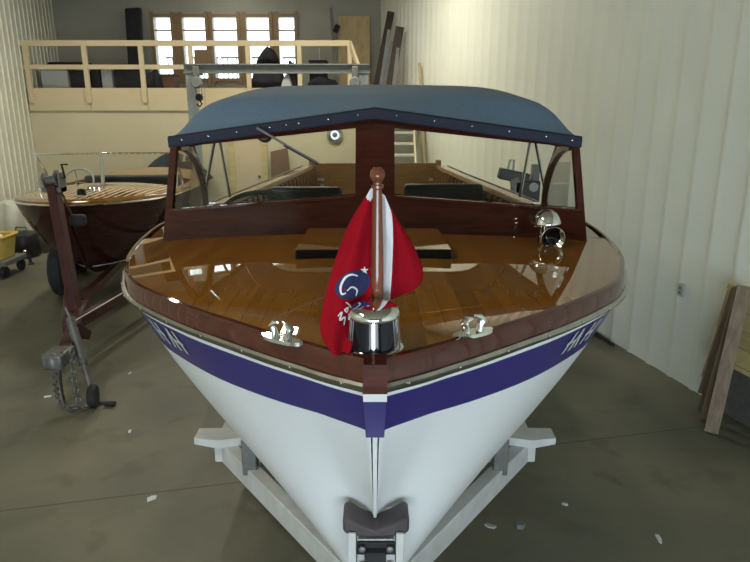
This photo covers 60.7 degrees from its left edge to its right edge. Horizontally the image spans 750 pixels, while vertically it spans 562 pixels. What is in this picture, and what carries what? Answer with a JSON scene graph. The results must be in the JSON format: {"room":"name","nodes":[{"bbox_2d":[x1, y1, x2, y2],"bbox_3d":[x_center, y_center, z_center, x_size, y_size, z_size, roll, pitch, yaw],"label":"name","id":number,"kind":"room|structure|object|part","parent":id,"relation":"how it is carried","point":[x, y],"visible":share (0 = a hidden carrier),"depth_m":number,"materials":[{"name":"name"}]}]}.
{"room":"shipyard hall","nodes":[
{"label":"shipyard hall","id":0,"kind":"room"},
{"bbox_2d":[0,0,58,202],"bbox_3d":[-5.439,-1.672,5.128,0.091,5.500,24.359,-3,16,-12],"label":"wall","id":1,"kind":"structure","parent":0,"point":[19,19],"depth_m":12.87,"materials":[{"name":"white metal"}]},
{"bbox_2d":[165,57,173,73],"bbox_3d":[-5.273,-5.606,17.043,0.552,0.700,0.040,0,15,0],"label":"trim","id":2,"kind":"structure","parent":0,"point":[167,58],"depth_m":16.97,"materials":[{"name":"paint"}]},
{"bbox_2d":[51,0,380,87],"bbox_3d":[-3.806,-4.789,16.444,8.708,5.500,0.250,0,15,0],"label":"wall","id":3,"kind":"structure","parent":0,"point":[73,19],"depth_m":15.84,"materials":[{"name":"grey paint"}]},
{"bbox_2d":[149,11,177,74],"bbox_3d":[-5.273,-5.834,16.056,0.582,1.704,0.162,0,15,0],"label":"window","id":4,"kind":"structure","parent":3,"relation":"in","point":[152,16],"depth_m":15.90,"materials":[{"name":"brown wood"}]},
{"bbox_2d":[178,11,211,83],"bbox_3d":[-4.495,-5.834,16.056,0.733,1.704,0.162,0,15,0],"label":"window","id":5,"kind":"structure","parent":3,"relation":"in","point":[180,15],"depth_m":15.89,"materials":[{"name":"brown wood"}]},
{"bbox_2d":[173,13,275,82],"bbox_3d":[-3.729,-5.825,16.024,2.637,1.664,0.030,0,15,0],"label":"trim","id":6,"kind":"structure","parent":3,"relation":"attached to","point":[175,15],"depth_m":15.94,"materials":[{"name":"brown wood"}]},
{"bbox_2d":[208,11,242,83],"bbox_3d":[-3.729,-5.834,16.056,0.758,1.704,0.162,0,15,0],"label":"window","id":7,"kind":"structure","parent":3,"relation":"in","point":[211,16],"depth_m":15.94,"materials":[{"name":"brown wood"}]},
{"bbox_2d":[242,11,272,83],"bbox_3d":[-2.913,-5.834,16.056,0.733,1.704,0.162,0,15,0],"label":"window","id":8,"kind":"structure","parent":3,"relation":"in","point":[244,15],"depth_m":15.85,"materials":[{"name":"brown wood"}]},
{"bbox_2d":[274,11,297,63],"bbox_3d":[-2.197,-5.834,16.056,0.557,1.704,0.162,0,15,0],"label":"window","id":9,"kind":"structure","parent":3,"relation":"in","point":[277,16],"depth_m":15.87,"materials":[{"name":"brown wood"}]},
{"bbox_2d":[27,94,413,201],"bbox_3d":[-3.224,-2.631,13.859,8.152,2.713,0.120,0,15,0],"label":"wall","id":10,"kind":"structure","parent":0,"point":[53,131],"depth_m":13.72,"materials":[{"name":"beige paint"}]},
{"bbox_2d":[27,88,259,110],"bbox_3d":[-3.876,-3.816,13.439,6.780,0.456,0.059,0,15,0],"label":"trim","id":11,"kind":"structure","parent":10,"relation":"attached to","point":[46,99],"depth_m":13.40,"materials":[{"name":"beige paint"}]},
{"bbox_2d":[19,40,359,102],"bbox_3d":[-3.734,-4.221,12.862,7.071,1.233,0.919,0,15,0],"label":"guard railing","id":12,"kind":"object","parent":10,"relation":"attached to","point":[24,43],"visible":0.65,"depth_m":13.10,"materials":[{"name":"beige paint"}]},
{"bbox_3d":[-7.171,-4.291,13.249,0.090,1.163,0.065,0,15,0],"label":"post","id":13,"kind":"part","parent":12,"relation":"part of","materials":[{"name":"beige paint"}]},
{"bbox_3d":[-5.969,-4.291,13.249,0.090,1.163,0.065,0,15,0],"label":"post","id":14,"kind":"part","parent":12,"relation":"part of","materials":[{"name":"beige paint"}]},
{"bbox_3d":[-3.891,-4.429,13.244,6.757,0.090,0.060,0,15,0],"label":"rail","id":15,"kind":"part","parent":12,"relation":"part of","materials":[{"name":"beige paint"}]},
{"bbox_3d":[-4.809,-4.291,13.249,0.090,1.163,0.065,0,15,0],"label":"post","id":16,"kind":"part","parent":12,"relation":"part of","materials":[{"name":"beige paint"}]},
{"bbox_3d":[-3.891,-4.875,13.122,6.757,0.110,0.070,0,15,0],"label":"rail","id":17,"kind":"part","parent":12,"relation":"part of","materials":[{"name":"beige paint"}]},
{"bbox_3d":[-3.793,-4.291,13.249,0.090,1.163,0.065,0,15,0],"label":"post","id":18,"kind":"part","parent":12,"relation":"part of","materials":[{"name":"beige paint"}]},
{"bbox_3d":[-2.611,-4.291,13.249,0.090,1.163,0.065,0,15,0],"label":"post","id":19,"kind":"part","parent":12,"relation":"part of","materials":[{"name":"beige paint"}]},
{"bbox_3d":[-1.554,-4.291,13.249,0.090,1.163,0.065,0,15,0],"label":"post","id":20,"kind":"part","parent":12,"relation":"part of","materials":[{"name":"beige paint"}]},
{"bbox_3d":[-0.518,-4.291,13.249,0.090,1.163,0.065,0,15,0],"label":"post","id":21,"kind":"part","parent":12,"relation":"part of","materials":[{"name":"beige paint"}]},
{"bbox_3d":[-0.373,-4.405,12.810,0.050,0.826,0.950,-5,16,-18],"label":"stair handrail","id":22,"kind":"part","parent":12,"relation":"part of","materials":[{"name":"beige paint"}]},
{"bbox_2d":[227,139,268,192],"bbox_3d":[-2.731,-2.356,13.825,0.842,2.200,0.088,0,15,0],"label":"door","id":23,"kind":"structure","parent":10,"relation":"in","point":[247,159],"depth_m":13.79,"materials":[{"name":"brown wood"}]},
{"bbox_2d":[327,130,342,142],"bbox_3d":[-0.852,-3.101,13.600,0.338,0.338,0.070,0,15,0],"label":"wall fan","id":24,"kind":"object","parent":10,"relation":"attached to","point":[335,136],"visible":0.84,"depth_m":13.61,"materials":[{"name":"silver metal"}]},
{"bbox_2d":[220,57,237,77],"bbox_3d":[-3.729,-5.606,17.043,0.728,0.700,0.040,0,15,0],"label":"trim","id":25,"kind":"structure","parent":0,"point":[222,58],"depth_m":16.96,"materials":[{"name":"paint"}]},
{"bbox_2d":[282,57,294,75],"bbox_3d":[-2.197,-5.606,17.043,0.527,0.700,0.040,0,15,0],"label":"trim","id":26,"kind":"structure","parent":0,"point":[284,58],"depth_m":16.95,"materials":[{"name":"paint"}]},
{"bbox_2d":[0,238,749,561],"bbox_3d":[-1.145,1.059,5.945,8.855,0.200,26.368,-3,16,-12],"label":"floor","id":27,"kind":"structure","parent":0,"point":[632,460],"depth_m":4.59,"materials":[{"name":"concrete"}]},
{"bbox_2d":[0,253,26,277],"bbox_3d":[-5.795,-0.238,9.788,0.650,0.260,0.639,0,15,0],"label":"dolly","id":28,"kind":"object","parent":27,"relation":"on","point":[19,258],"visible":0.97,"depth_m":9.67,"materials":[{"name":"grey paint"}]},
{"bbox_2d":[0,231,17,259],"bbox_3d":[-5.780,-0.538,9.706,0.580,0.358,0.540,0,15,0],"label":"plastic tub","id":29,"kind":"object","parent":28,"relation":"on","point":[7,241],"visible":1,"depth_m":9.68,"materials":[{"name":"yellow plastic"}]},
{"bbox_2d":[15,226,41,258],"bbox_3d":[-5.999,-0.676,10.902,0.517,0.512,0.517,0,15,0],"label":"drum","id":30,"kind":"object","parent":27,"relation":"on","point":[29,240],"visible":0.58,"depth_m":10.77,"materials":[{"name":"black plastic"}]},
{"bbox_2d":[23,249,34,264],"bbox_3d":[-5.617,-0.392,10.374,0.153,0.246,0.100,0,15,0],"label":"pipe fitting","id":31,"kind":"object","parent":27,"relation":"on","point":[24,250],"visible":0.94,"depth_m":10.36,"materials":[{"name":"black metal"}]},
{"bbox_2d":[41,163,126,411],"bbox_3d":[-3.300,-0.730,8.442,2.680,1.960,6.935,0,15,0],"label":"trailer","id":32,"kind":"object","parent":27,"relation":"on","point":[62,269],"visible":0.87,"depth_m":6.32,"materials":[{"name":"red paint"}]},
{"bbox_3d":[-3.093,-1.089,6.354,0.135,0.159,0.057,14,20,41],"label":"winch handle","id":33,"kind":"part","parent":32,"relation":"part of","materials":[{"name":"black plastic"}]},
{"bbox_3d":[-2.622,0.847,5.370,0.281,0.538,0.141,5,16,19],"label":"safety chain","id":34,"kind":"part","parent":32,"relation":"part of","materials":[{"name":"grey metal"}]},
{"bbox_3d":[-2.542,0.837,5.373,0.064,0.548,0.127,3,16,10],"label":"safety chain","id":35,"kind":"part","parent":32,"relation":"part of","materials":[{"name":"grey metal"}]},
{"bbox_2d":[12,152,204,271],"bbox_3d":[-3.635,-1.171,9.301,2.121,1.491,4.662,0,15,0],"label":"runabout","id":36,"kind":"object","parent":32,"relation":"on","point":[119,207],"visible":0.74,"depth_m":7.67,"materials":[{"name":"brown wood"}]},
{"bbox_3d":[-4.118,-1.445,8.447,1.137,0.506,0.462,9,18,28],"label":"windscreen frame","id":37,"kind":"part","parent":36,"relation":"part of","materials":[{"name":"silver metal"}]},
{"bbox_2d":[77,189,85,194],"bbox_3d":[-3.379,-1.024,7.367,0.099,0.080,0.099,0,15,0],"label":"light","id":38,"kind":"object","parent":36,"relation":"on","point":[80,191],"depth_m":7.33,"materials":[{"name":"black"}]},
{"bbox_3d":[-3.549,-1.460,8.328,0.047,0.419,0.099,0,15,0],"label":"post","id":39,"kind":"part","parent":36,"relation":"part of","materials":[{"name":"silver metal"}]},
{"bbox_3d":[-3.705,-1.376,9.899,1.440,0.520,0.150,-2,15,-6],"label":"seat","id":40,"kind":"part","parent":36,"relation":"part of","materials":[{"name":"black leather"}]},
{"bbox_3d":[-3.015,-1.476,8.559,1.137,0.506,0.463,-13,20,-40],"label":"windscreen frame","id":41,"kind":"part","parent":36,"relation":"part of","materials":[{"name":"silver metal"}]},
{"bbox_2d":[147,495,156,501],"bbox_3d":[-1.468,1.427,4.208,0.072,0.012,0.037,-12,19,-37],"label":"scrap","id":42,"kind":"object","parent":27,"relation":"on","point":[153,497],"visible":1,"depth_m":4.20,"materials":[{"name":"white paper"}]},
{"bbox_2d":[148,153,212,179],"bbox_3d":[-4.250,-1.848,13.232,1.536,1.535,1.304,0,15,0],"label":"covered boat","id":43,"kind":"object","parent":27,"relation":"on","point":[185,162],"visible":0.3,"depth_m":13.07,"materials":[{"name":"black fabric"}]},
{"bbox_2d":[182,64,369,204],"bbox_3d":[-1.775,-2.377,12.000,3.528,3.210,0.500,0,15,0],"label":"gantry crane","id":44,"kind":"object","parent":27,"relation":"on","point":[364,69],"visible":0.43,"depth_m":11.59,"materials":[{"name":"grey paint"}]},
{"bbox_3d":[-3.338,-2.312,12.017,0.180,3.016,0.120,0,15,0],"label":"post","id":45,"kind":"part","parent":44,"relation":"part of","materials":[{"name":"metal"}]},
{"bbox_2d":[191,66,202,106],"bbox_3d":[-3.204,-3.521,11.617,0.199,0.714,0.330,0,15,0],"label":"chain hoist","id":46,"kind":"object","parent":44,"relation":"hanging from","point":[196,81],"visible":1,"depth_m":11.45,"materials":[{"name":"grey metal"}]},
{"bbox_2d":[349,66,360,84],"bbox_3d":[-0.357,-3.646,11.583,0.199,0.454,0.330,0,15,0],"label":"trolley","id":47,"kind":"object","parent":44,"relation":"hanging from","point":[354,80],"visible":0.77,"depth_m":11.43,"materials":[{"name":"grey metal"}]},
{"bbox_3d":[-0.211,-2.312,12.017,0.180,3.016,0.120,0,15,0],"label":"post","id":48,"kind":"part","parent":44,"relation":"part of","materials":[{"name":"metal"}]},
{"bbox_2d":[270,148,289,177],"bbox_3d":[-1.968,-2.018,13.696,0.513,1.617,0.280,0,15,0],"label":"plywood offcut","id":49,"kind":"object","parent":27,"relation":"on","point":[279,158],"visible":0.21,"depth_m":13.63,"materials":[{"name":"brown wood"}]},
{"bbox_2d":[194,421,555,561],"bbox_3d":[0.000,0.716,4.357,2.580,1.305,6.780,0,15,0],"label":"trailer","id":50,"kind":"object","parent":27,"relation":"on","point":[375,543],"visible":0.33,"depth_m":3.27,"materials":[{"name":"white paint"}]},
{"bbox_3d":[-0.930,0.516,5.769,0.080,0.120,3.950,0,15,0],"label":"frame rail","id":51,"kind":"part","parent":50,"relation":"part of","materials":[{"name":"grey metal"}]},
{"bbox_3d":[-0.700,0.972,3.587,0.080,0.220,0.080,0,15,0],"label":"support post","id":52,"kind":"part","parent":50,"relation":"part of","materials":[{"name":"grey metal"}]},
{"bbox_3d":[-0.069,0.893,1.996,0.024,0.305,0.085,0,15,0],"label":"bow stop plate","id":53,"kind":"part","parent":50,"relation":"part of","materials":[{"name":"white paint"}]},
{"bbox_2d":[121,85,628,561],"bbox_3d":[0.000,-0.274,4.523,2.517,2.131,6.336,0,15,0],"label":"motorboat","id":54,"kind":"object","parent":50,"relation":"on","point":[443,372],"visible":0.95,"depth_m":2.10,"materials":[{"name":"white"}]},
{"bbox_3d":[-0.973,-0.514,3.075,0.045,0.332,0.136,5,16,17],"label":"windscreen post","id":55,"kind":"part","parent":54,"relation":"part of","materials":[{"name":"brown wood"}]},
{"bbox_3d":[-0.554,-0.283,3.049,0.927,0.263,0.086,1,15,3],"label":"windscreen panel","id":56,"kind":"part","parent":54,"relation":"part of","materials":[{"name":"brown wood"}]},
{"bbox_3d":[-0.535,-0.718,3.104,0.076,0.096,0.087,0,15,0],"label":"wiper motor","id":57,"kind":"part","parent":54,"relation":"part of","materials":[{"name":"black plastic"}]},
{"bbox_3d":[-0.400,-0.619,2.917,0.291,0.163,0.026,2,16,8],"label":"wiper arm","id":58,"kind":"part","parent":54,"relation":"part of","materials":[{"name":"grey metal"}]},
{"bbox_3d":[-0.337,-0.579,2.923,0.163,0.095,0.006,2,16,7],"label":"wiper blade","id":59,"kind":"part","parent":54,"relation":"part of","materials":[{"name":"rubber"}]},
{"bbox_3d":[-0.576,-0.621,5.378,0.607,0.341,0.100,0,15,0],"label":"seat","id":60,"kind":"part","parent":54,"relation":"part of","materials":[{"name":"black leather"}]},
{"bbox_3d":[-0.047,-0.485,3.000,0.094,0.555,0.151,0,15,0],"label":"post","id":61,"kind":"part","parent":54,"relation":"part of","materials":[{"name":"brown wood"}]},
{"bbox_2d":[320,167,422,355],"bbox_3d":[-0.021,-0.061,1.491,0.113,0.407,0.290,14,21,42],"label":"flag","id":62,"kind":"object","parent":54,"relation":"attached to","point":[376,257],"visible":0.98,"depth_m":1.49,"materials":[{"name":"red fabric"}]},
{"bbox_3d":[0.000,-0.567,4.457,2.495,0.208,6.305,0,15,0],"label":"toe rail","id":63,"kind":"part","parent":54,"relation":"part of","materials":[{"name":"red wood"}]},
{"bbox_3d":[0.000,0.525,1.809,0.054,0.906,0.679,0,15,0],"label":"stem","id":64,"kind":"part","parent":54,"relation":"part of","materials":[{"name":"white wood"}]},
{"bbox_2d":[347,298,403,354],"bbox_3d":[-0.003,0.105,1.476,0.142,0.121,0.156,0,15,0],"label":"light","id":65,"kind":"object","parent":54,"relation":"on","point":[373,328],"depth_m":1.43,"materials":[{"name":"silver metal"}]},
{"bbox_3d":[0.047,-0.485,3.000,0.094,0.555,0.151,0,15,0],"label":"post","id":66,"kind":"part","parent":54,"relation":"part of","materials":[{"name":"brown wood"}]},
{"bbox_3d":[0.570,-0.633,5.375,0.660,0.366,0.100,0,15,0],"label":"seat","id":67,"kind":"part","parent":54,"relation":"part of","materials":[{"name":"black leather"}]},
{"bbox_3d":[0.554,-0.283,3.049,0.927,0.263,0.086,-1,15,-3],"label":"windscreen panel","id":68,"kind":"part","parent":54,"relation":"part of","materials":[{"name":"brown wood"}]},
{"bbox_3d":[0.973,-0.514,3.075,0.045,0.332,0.136,-5,16,-17],"label":"windscreen post","id":69,"kind":"part","parent":54,"relation":"part of","materials":[{"name":"brown wood"}]},
{"bbox_3d":[0.075,0.893,1.996,0.024,0.305,0.085,0,15,0],"label":"bow stop plate","id":70,"kind":"part","parent":50,"relation":"part of","materials":[{"name":"white paint"}]},
{"bbox_3d":[0.700,0.972,3.587,0.080,0.220,0.080,0,15,0],"label":"support post","id":71,"kind":"part","parent":50,"relation":"part of","materials":[{"name":"grey metal"}]},
{"bbox_3d":[0.930,0.516,5.769,0.080,0.120,3.950,0,15,0],"label":"frame rail","id":72,"kind":"part","parent":50,"relation":"part of","materials":[{"name":"white metal"}]},
{"bbox_2d":[394,128,416,162],"bbox_3d":[0.385,-2.177,12.070,0.785,2.788,3.483,0,15,0],"label":"staircase","id":73,"kind":"structure","parent":27,"relation":"on","point":[402,142],"depth_m":12.45,"materials":[{"name":"beige paint"}]},
{"bbox_2d":[418,63,425,162],"bbox_3d":[0.971,-2.656,12.805,0.059,3.296,0.973,-3,16,-10],"label":"pole","id":74,"kind":"object","parent":27,"relation":"on","point":[419,64],"visible":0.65,"depth_m":12.78,"materials":[{"name":"brown wood"}]},
{"bbox_2d":[484,523,495,528],"bbox_3d":[0.706,1.504,3.927,0.071,0.012,0.028,8,17,27],"label":"scrap","id":75,"kind":"object","parent":27,"relation":"on","point":[488,525],"visible":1,"depth_m":3.92,"materials":[{"name":"white plastic"}]},
{"bbox_2d":[515,519,524,529],"bbox_3d":[0.889,1.495,3.927,0.055,0.030,0.064,-5,16,-18],"label":"scrap","id":76,"kind":"object","parent":27,"relation":"on","point":[520,524],"visible":1,"depth_m":3.91,"materials":[{"name":"grey paint"}]},
{"bbox_2d":[595,332,614,345],"bbox_3d":[2.497,0.562,7.108,0.100,0.150,0.548,-4,16,-13],"label":"hose","id":77,"kind":"object","parent":27,"relation":"on","point":[596,333],"visible":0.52,"depth_m":7.00,"materials":[{"name":"rubber"}]},
{"bbox_2d":[655,534,661,543],"bbox_3d":[1.691,1.536,3.811,0.023,0.012,0.081,0,15,0],"label":"scrap","id":78,"kind":"object","parent":27,"relation":"on","point":[657,536],"visible":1,"depth_m":3.81,"materials":[{"name":"white paper"}]},
{"bbox_2d":[698,287,732,393],"bbox_3d":[2.830,0.513,5.242,0.078,0.994,0.258,-5,16,-18],"label":"plank","id":79,"kind":"object","parent":27,"relation":"on","point":[700,390],"visible":0.36,"depth_m":5.29,"materials":[{"name":"brown wood"}]},
{"bbox_2d":[701,288,730,376],"bbox_3d":[2.841,0.447,5.252,0.073,0.829,0.229,-6,17,-22],"label":"plank","id":80,"kind":"object","parent":27,"relation":"on","point":[704,367],"visible":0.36,"depth_m":5.27,"materials":[{"name":"brown wood"}]},
{"bbox_2d":[698,286,734,409],"bbox_3d":[2.816,0.576,5.200,0.073,1.132,0.243,-7,17,-23],"label":"plank","id":81,"kind":"object","parent":27,"relation":"on","point":[705,388],"visible":0.36,"depth_m":5.25,"materials":[{"name":"brown wood"}]},
{"bbox_2d":[699,286,736,420],"bbox_3d":[2.775,0.595,5.090,0.219,1.151,0.057,1,15,4],"label":"plank","id":82,"kind":"object","parent":27,"relation":"on","point":[704,413],"visible":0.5,"depth_m":5.14,"materials":[{"name":"brown wood"}]},
{"bbox_2d":[704,285,749,434],"bbox_3d":[2.739,0.618,4.970,0.273,1.171,0.099,-13,20,-39],"label":"plank","id":83,"kind":"object","parent":27,"relation":"on","point":[742,296],"visible":1,"depth_m":4.96,"materials":[{"name":"wood"}]},
{"bbox_2d":[724,283,749,427],"bbox_3d":[2.992,0.635,5.055,0.029,1.090,0.734,-4,16,-13],"label":"panel","id":84,"kind":"object","parent":27,"relation":"on","point":[737,405],"visible":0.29,"depth_m":5.17,"materials":[{"name":"brown wood"}]},
{"bbox_2d":[715,289,728,329],"bbox_3d":[2.864,0.382,5.263,0.171,0.664,0.085,8,18,28],"label":"plank","id":85,"kind":"object","parent":84,"relation":"attached to","point":[727,289],"visible":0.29,"depth_m":5.19,"materials":[{"name":"brown wood"}]},
{"bbox_3d":[1.834,-0.370,8.611,1.134,1.140,2.400,0,15,0],"label":"bench","id":86,"kind":"object","parent":27,"relation":"on","visible":0},
{"bbox_2d":[497,160,540,200],"bbox_3d":[1.749,-1.128,7.852,0.502,0.720,0.320,0,15,0],"label":"grinder","id":87,"kind":"object","parent":86,"relation":"on","point":[531,188],"visible":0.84,"depth_m":7.72,"materials":[{"name":"grey metal"}]},
{"bbox_3d":[1.642,-1.396,7.758,0.104,0.153,0.028,0,15,0],"label":"head handle","id":88,"kind":"part","parent":87,"relation":"part of","materials":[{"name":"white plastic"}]},
{"bbox_3d":[-6.025,-1.075,11.736,0.950,0.840,1.000,0,15,0],"label":"workbench","id":89,"kind":"object","parent":27,"relation":"on","visible":0},
{"bbox_2d":[0,199,40,238],"bbox_3d":[-5.970,-1.204,11.674,1.245,0.655,1.406,0,15,0],"label":"sheet","id":90,"kind":"object","parent":89,"relation":"on","point":[11,217],"visible":0.07,"depth_m":11.11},
{"bbox_2d":[381,0,749,394],"bbox_3d":[2.910,-1.671,5.127,0.091,5.500,24.442,-4,16,-13],"label":"wall","id":91,"kind":"structure","parent":0,"point":[656,93],"depth_m":6.41,"materials":[{"name":"white metal"}]},
{"bbox_2d":[677,283,684,296],"bbox_3d":[2.797,0.083,5.851,0.026,0.120,0.070,-4,16,-13],"label":"wall outlet","id":92,"kind":"object","parent":91,"relation":"attached to","point":[681,287],"visible":1,"depth_m":5.83,"materials":[{"name":"white plastic"}]},
{"bbox_3d":[-3.554,-4.374,14.872,8.812,0.100,3.000,0,15,0],"label":"floor","id":93,"kind":"structure","parent":0,"visible":0},
{"bbox_2d":[39,69,70,87],"bbox_3d":[-7.030,-4.500,14.319,0.598,0.431,0.630,0,15,0],"label":"storage box","id":94,"kind":"object","parent":93,"relation":"on","point":[51,78],"visible":0.59,"depth_m":14.03,"materials":[{"name":"white plastic"}]},
{"bbox_2d":[47,62,92,69],"bbox_3d":[-6.762,-4.779,14.216,0.834,0.138,0.450,0,15,0],"label":"tarp","id":95,"kind":"object","parent":94,"relation":"on","point":[48,63],"visible":0.34,"depth_m":13.99,"materials":[{"name":"fabric"}]},
{"bbox_2d":[68,70,92,87],"bbox_3d":[-6.521,-4.486,14.323,0.403,0.402,0.530,0,15,0],"label":"equipment case","id":96,"kind":"object","parent":93,"relation":"on","point":[77,80],"visible":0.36,"depth_m":14.08,"materials":[{"name":"plastic"}]},
{"bbox_2d":[91,69,102,87],"bbox_3d":[-6.180,-4.546,14.358,0.184,0.499,0.530,0,15,0],"label":"equipment case","id":97,"kind":"object","parent":93,"relation":"on","point":[95,73],"visible":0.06,"depth_m":14.14,"materials":[{"name":"plastic"}]},
{"bbox_2d":[101,69,115,87],"bbox_3d":[-5.957,-4.562,14.406,0.273,0.504,0.430,0,15,0],"label":"carton","id":98,"kind":"object","parent":93,"relation":"on","point":[107,75],"visible":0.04,"depth_m":14.23,"materials":[{"name":"white cardboard"}]},
{"bbox_2d":[112,64,149,87],"bbox_3d":[-5.429,-4.566,14.353,0.666,0.540,0.530,0,15,0],"label":"equipment case","id":99,"kind":"object","parent":93,"relation":"on","point":[124,78],"visible":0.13,"depth_m":14.12,"materials":[{"name":"plastic"}]},
{"bbox_2d":[125,7,144,63],"bbox_3d":[-5.841,-5.648,15.611,0.394,1.966,0.665,-3,16,-12],"label":"roll","id":100,"kind":"object","parent":93,"relation":"on","point":[133,16],"visible":0.54,"depth_m":15.55,"materials":[{"name":"fabric"}]},
{"bbox_2d":[146,69,163,87],"bbox_3d":[-4.878,-4.455,14.124,0.308,0.448,0.500,0,15,0],"label":"pile","id":101,"kind":"object","parent":93,"relation":"on","point":[153,79],"visible":0.83,"depth_m":13.97,"materials":[{"name":"fabric"}]},
{"bbox_2d":[160,74,179,87],"bbox_3d":[-4.643,-4.510,14.524,0.342,0.340,0.430,0,15,0],"label":"wooden box","id":102,"kind":"object","parent":93,"relation":"on","point":[168,80],"visible":0.79,"depth_m":14.34,"materials":[{"name":"brown wood"}]},
{"bbox_2d":[194,50,214,87],"bbox_3d":[-4.105,-5.017,15.229,0.440,0.950,0.430,0,15,0],"label":"wooden chair","id":103,"kind":"object","parent":93,"relation":"on","point":[200,56],"visible":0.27,"depth_m":15.32,"materials":[{"name":"brown wood"}]},
{"bbox_3d":[-4.105,-5.369,15.340,0.440,0.330,0.030,0,15,0],"label":"backrest","id":104,"kind":"part","parent":103,"relation":"part of","materials":[{"name":"brown wood"}]},
{"bbox_3d":[-3.915,-4.720,15.130,0.040,0.430,0.040,0,15,0],"label":"leg","id":105,"kind":"part","parent":103,"relation":"part of","materials":[{"name":"brown wood"}]},
{"bbox_3d":[-3.915,-5.069,15.418,0.040,0.950,0.040,0,15,0],"label":"leg","id":106,"kind":"part","parent":103,"relation":"part of","materials":[{"name":"brown wood"}]},
{"bbox_2d":[252,46,283,87],"bbox_3d":[-2.345,-4.664,14.015,0.738,0.910,0.600,0,15,0],"label":"pile","id":107,"kind":"object","parent":93,"relation":"on","point":[268,55],"visible":0.6,"depth_m":13.82,"materials":[{"name":"fabric"}]},
{"bbox_2d":[281,74,291,85],"bbox_3d":[-1.877,-4.248,13.611,0.233,0.322,0.250,0,15,0],"label":"rag","id":108,"kind":"object","parent":93,"relation":"on","point":[286,81],"visible":0.71,"depth_m":13.53,"materials":[{"name":"white fabric"}]},
{"bbox_2d":[288,61,297,85],"bbox_3d":[-1.853,-4.625,14.388,0.268,0.637,0.600,0,15,0],"label":"pile","id":109,"kind":"object","parent":93,"relation":"on","point":[294,77],"visible":0.29,"depth_m":14.18,"materials":[{"name":"fabric"}]},
{"bbox_2d":[308,60,327,79],"bbox_3d":[-1.276,-4.666,14.533,0.407,0.636,0.530,0,15,0],"label":"speaker box","id":110,"kind":"object","parent":93,"relation":"on","point":[312,76],"visible":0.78,"depth_m":14.29,"materials":[{"name":"fabric"}]},
{"bbox_2d":[307,76,337,84],"bbox_3d":[-1.149,-4.345,14.051,0.766,0.275,0.500,0,15,0],"label":"heap","id":111,"kind":"object","parent":93,"relation":"on","point":[319,80],"visible":0.63,"depth_m":13.88,"materials":[{"name":"fabric"}]},
{"bbox_2d":[329,7,339,84],"bbox_3d":[-0.953,-5.661,15.646,0.192,1.972,0.649,-6,16,-20],"label":"strut","id":112,"kind":"object","parent":93,"relation":"on","point":[334,29],"visible":0.82,"depth_m":15.61,"materials":[{"name":"grey paint"}]},
{"bbox_2d":[338,16,369,84],"bbox_3d":[-0.516,-5.622,15.835,0.780,1.780,0.310,0,15,0],"label":"board","id":113,"kind":"object","parent":93,"relation":"on","point":[356,29],"visible":0.5,"depth_m":15.78,"materials":[{"name":"brown wood"}]},
{"bbox_2d":[373,11,394,84],"bbox_3d":[0.193,-5.207,14.487,0.159,1.750,0.731,10,18,33],"label":"board","id":114,"kind":"object","parent":93,"relation":"on","point":[390,15],"visible":0.57,"depth_m":14.46,"materials":[{"name":"brown wood"}]},
{"bbox_2d":[379,29,390,84],"bbox_3d":[0.213,-4.947,14.326,0.081,1.315,0.471,9,18,29],"label":"board","id":115,"kind":"object","parent":93,"relation":"on","point":[388,31],"visible":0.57,"depth_m":14.30,"materials":[{"name":"paint"}]},
{"bbox_2d":[381,41,392,84],"bbox_3d":[0.288,-4.748,14.199,0.141,1.111,0.492,11,19,35],"label":"board","id":116,"kind":"object","parent":93,"relation":"on","point":[385,74],"visible":0.43,"depth_m":14.17,"materials":[{"name":"grey paint"}]},
{"bbox_2d":[386,26,403,84],"bbox_3d":[0.417,-4.734,13.684,0.171,1.377,0.526,12,19,36],"label":"board","id":117,"kind":"object","parent":93,"relation":"on","point":[398,35],"visible":0.64,"depth_m":13.65,"materials":[{"name":"wood"}]},
{"bbox_2d":[392,48,399,84],"bbox_3d":[0.435,-4.482,13.598,0.081,0.916,0.292,8,17,27],"label":"board","id":118,"kind":"object","parent":93,"relation":"on","point":[397,49],"visible":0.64,"depth_m":13.57,"materials":[{"name":"grey wood"}]}
]}

